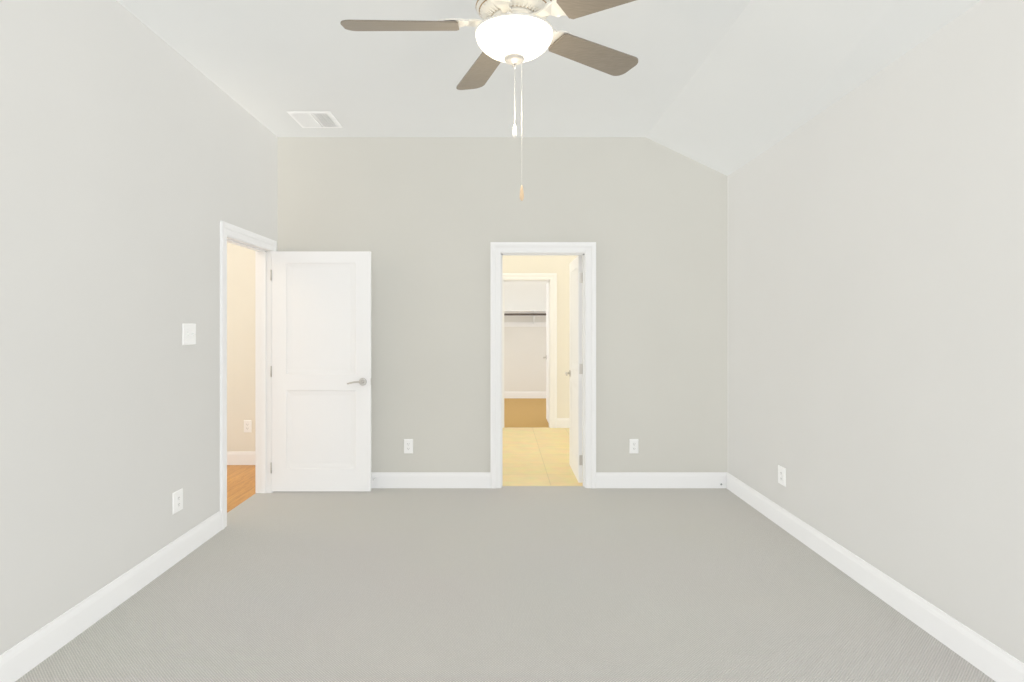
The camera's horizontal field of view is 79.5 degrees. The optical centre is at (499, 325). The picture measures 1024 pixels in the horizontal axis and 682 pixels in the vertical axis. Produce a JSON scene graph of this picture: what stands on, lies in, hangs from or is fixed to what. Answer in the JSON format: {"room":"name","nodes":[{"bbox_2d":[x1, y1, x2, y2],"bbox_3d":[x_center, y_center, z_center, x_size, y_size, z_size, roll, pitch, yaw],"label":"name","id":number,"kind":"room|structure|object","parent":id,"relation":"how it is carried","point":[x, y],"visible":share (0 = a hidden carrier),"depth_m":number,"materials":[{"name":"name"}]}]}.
{"room":"bedroom","nodes":[
{"label":"bedroom","id":0,"kind":"room"},
{"bbox_2d":[0,0,277,654],"bbox_3d":[-1.995,-0.115,2.325,0.120,3.050,6.290,0,0,0],"label":"wall","id":1,"kind":"structure","parent":0,"point":[112,164],"depth_m":3.01,"materials":[{"name":"paint"}]},
{"bbox_2d":[172,488,182,514],"bbox_3d":[-1.931,1.053,3.690,0.009,0.128,0.113,0,0,0],"label":"electrical outlet","id":2,"kind":"object","parent":1,"relation":"attached to","point":[177,501],"visible":1,"depth_m":3.67,"materials":[{"name":"white plastic"}]},
{"bbox_2d":[182,323,195,344],"bbox_3d":[-1.925,0.052,3.826,0.019,0.132,0.160,0,0,0],"label":"light switch","id":3,"kind":"object","parent":1,"relation":"attached to","point":[188,334],"visible":1,"depth_m":3.81,"materials":[{"name":"white plastic"}]},
{"bbox_2d":[220,221,276,529],"bbox_3d":[-1.995,0.343,4.764,0.162,2.135,1.032,0,0,0],"label":"door frame","id":4,"kind":"structure","parent":1,"relation":"attached to","point":[263,365],"depth_m":5.17,"materials":[{"name":"white wood"}]},
{"bbox_2d":[270,251,370,490],"bbox_3d":[-1.514,0.386,5.207,0.843,2.025,0.149,0,0,0],"label":"hall door","id":5,"kind":"structure","parent":1,"relation":"in","point":[320,371],"depth_m":5.20,"materials":[{"name":"paint"},{"name":"wood"}]},
{"bbox_2d":[227,242,254,450],"bbox_3d":[-2.678,0.040,6.300,1.245,2.740,0.120,0,0,0],"label":"wall","id":6,"kind":"structure","parent":0,"point":[240,334],"depth_m":6.24,"materials":[{"name":"paint"}]},
{"bbox_2d":[227,451,254,464],"bbox_3d":[-2.663,1.343,6.233,1.215,0.135,0.014,0,0,0],"label":"baseboard","id":7,"kind":"structure","parent":6,"relation":"attached to","point":[240,457],"depth_m":6.22,"materials":[{"name":"white wood"}]},
{"bbox_2d":[244,420,251,431],"bbox_3d":[-2.560,1.020,6.236,0.079,0.126,0.009,0,0,0],"label":"outlet","id":8,"kind":"object","parent":6,"relation":"attached to","point":[247,425],"visible":1,"depth_m":6.23,"materials":[{"name":"white plastic"}]},
{"bbox_2d":[227,465,255,512],"bbox_3d":[-2.647,1.462,4.180,1.305,0.096,4.360,0,0,0],"label":"floor","id":9,"kind":"structure","parent":0,"point":[240,484],"depth_m":5.48,"materials":[{"name":"brown wood"}]},
{"bbox_2d":[116,0,750,136],"bbox_3d":[-0.395,-1.690,2.325,3.320,0.100,6.290,0,0,0],"label":"ceiling","id":10,"kind":"structure","parent":0,"point":[267,64],"depth_m":3.89,"materials":[{"name":"paint"}]},
{"bbox_2d":[286,111,341,127],"bbox_3d":[-1.468,-1.635,4.894,0.335,0.010,0.378,0,0,0],"label":"ceiling vent","id":11,"kind":"object","parent":10,"relation":"in","point":[315,119],"visible":1,"depth_m":4.87,"materials":[{"name":"white metal"}]},
{"bbox_2d":[340,0,637,200],"bbox_3d":[0.005,-1.061,2.377,1.225,1.158,1.281,0,0,0],"label":"fan","id":12,"kind":"object","parent":10,"relation":"hanging from","point":[513,33],"visible":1,"depth_m":2.34,"materials":[{"name":"brown wood"}]},
{"bbox_2d":[278,137,726,471],"bbox_3d":[0.082,-0.115,5.410,4.033,3.050,0.120,0,0,0],"label":"wall","id":13,"kind":"structure","parent":0,"point":[418,218],"depth_m":5.35,"materials":[{"name":"paint"}]},
{"bbox_2d":[404,439,412,452],"bbox_3d":[-0.796,1.048,5.346,0.079,0.126,0.009,0,0,0],"label":"electrical outlet","id":14,"kind":"object","parent":13,"relation":"attached to","point":[408,445],"visible":1,"depth_m":5.34,"materials":[{"name":"white plastic"}]},
{"bbox_2d":[371,472,489,487],"bbox_3d":[-1.009,1.343,5.315,1.852,0.135,0.070,0,0,0],"label":"baseboard","id":15,"kind":"structure","parent":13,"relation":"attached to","point":[432,480],"depth_m":5.34,"materials":[{"name":"white wood"}]},
{"bbox_2d":[490,242,595,487],"bbox_3d":[0.376,0.343,5.402,0.917,2.135,0.145,0,0,0],"label":"door frame","id":16,"kind":"structure","parent":13,"relation":"attached to","point":[497,249],"depth_m":5.34,"materials":[{"name":"white wood"}]},
{"bbox_2d":[565,256,582,482],"bbox_3d":[0.718,0.386,5.836,0.149,2.025,0.728,0,0,0],"label":"door","id":17,"kind":"structure","parent":13,"relation":"in","point":[575,372],"depth_m":5.72,"materials":[{"name":"white wood"}]},
{"bbox_2d":[629,439,637,452],"bbox_3d":[1.165,1.048,5.346,0.079,0.126,0.009,0,0,0],"label":"electrical outlet","id":18,"kind":"object","parent":13,"relation":"attached to","point":[633,445],"visible":1,"depth_m":5.34,"materials":[{"name":"white plastic"}]},
{"bbox_2d":[15,486,995,681],"bbox_3d":[0.021,1.460,2.295,4.153,0.100,6.230,0,0,0],"label":"floor","id":19,"kind":"structure","parent":0,"point":[542,584],"depth_m":3.13,"materials":[{"name":"grey carpet"}]},
{"bbox_2d":[0,472,1023,681],"bbox_3d":[0.021,1.343,2.325,3.913,0.135,6.050,0,0,0],"label":"baseboard","id":20,"kind":"structure","parent":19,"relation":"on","point":[966,643],"depth_m":3.12,"materials":[{"name":"white wood"}]},
{"bbox_2d":[504,398,548,426],"bbox_3d":[0.350,1.460,10.320,2.300,0.100,3.520,0,0,0],"label":"floor","id":21,"kind":"structure","parent":0,"point":[524,412],"depth_m":10.00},
{"bbox_2d":[504,281,548,390],"bbox_3d":[0.350,0.040,12.020,2.540,2.740,0.120,0,0,0],"label":"wall","id":22,"kind":"structure","parent":0,"point":[524,359],"depth_m":11.96,"materials":[{"name":"paint"}]},
{"bbox_2d":[504,391,545,397],"bbox_3d":[0.355,1.343,11.953,2.250,0.135,0.014,0,0,0],"label":"baseboard","id":23,"kind":"structure","parent":22,"relation":"attached to","point":[524,394],"depth_m":11.94,"materials":[{"name":"white wood"}]},
{"bbox_2d":[504,310,545,326],"bbox_3d":[0.350,-0.139,11.810,2.300,0.318,0.300,0,0,0],"label":"closet shelf","id":24,"kind":"object","parent":22,"relation":"attached to","point":[533,313],"visible":0.35,"depth_m":11.94,"materials":[{"name":"white wood"}]},
{"bbox_2d":[503,427,582,485],"bbox_3d":[0.600,1.462,6.985,1.800,0.096,3.150,0,0,0],"label":"floor","id":25,"kind":"structure","parent":0,"point":[535,456],"depth_m":6.60,"materials":[{"name":"beige tile"}]},
{"bbox_2d":[503,256,582,417],"bbox_3d":[0.828,0.040,8.560,1.585,2.740,0.120,0,0,0],"label":"wall","id":26,"kind":"structure","parent":0,"point":[560,266],"depth_m":8.50,"materials":[{"name":"paint"}]},
{"bbox_2d":[503,273,556,427],"bbox_3d":[0.370,0.343,8.552,0.830,2.135,0.145,0,0,0],"label":"door frame","id":27,"kind":"structure","parent":26,"relation":"attached to","point":[552,277],"depth_m":8.49,"materials":[{"name":"white wood"}]},
{"bbox_2d":[543,282,548,422],"bbox_3d":[0.715,0.386,8.959,0.149,2.025,0.641,0,0,0],"label":"closet door","id":28,"kind":"structure","parent":26,"relation":"in","point":[547,351],"depth_m":9.12,"materials":[{"name":"white wood"}]},
{"bbox_2d":[646,0,980,175],"bbox_3d":[1.681,-1.493,2.325,0.833,0.495,6.290,0,0,0],"label":"ceiling","id":29,"kind":"structure","parent":0,"point":[768,74],"depth_m":3.50,"materials":[{"name":"paint"}]},
{"bbox_2d":[727,0,1023,662],"bbox_3d":[2.038,-0.007,2.265,0.120,2.834,6.170,0,0,0],"label":"wall","id":30,"kind":"structure","parent":0,"point":[875,315],"depth_m":3.02,"materials":[{"name":"paint"}]},
{"bbox_2d":[778,465,785,486],"bbox_3d":[1.974,1.052,4.310,0.009,0.128,0.113,0,0,0],"label":"electrical outlet","id":31,"kind":"object","parent":30,"relation":"attached to","point":[781,475],"visible":1,"depth_m":4.30,"materials":[{"name":"white plastic"}]},
{"bbox_3d":[1.560,0.040,6.985,0.120,2.740,3.030,0,0,0],"label":"wall","id":32,"kind":"structure","parent":0,"visible":0},
{"bbox_2d":[557,418,582,427],"bbox_3d":[1.143,1.343,7.085,0.715,0.135,2.830,0,0,0],"label":"baseboard","id":33,"kind":"structure","parent":32,"relation":"attached to","point":[562,422],"depth_m":8.49,"materials":[{"name":"white wood"}]}
]}

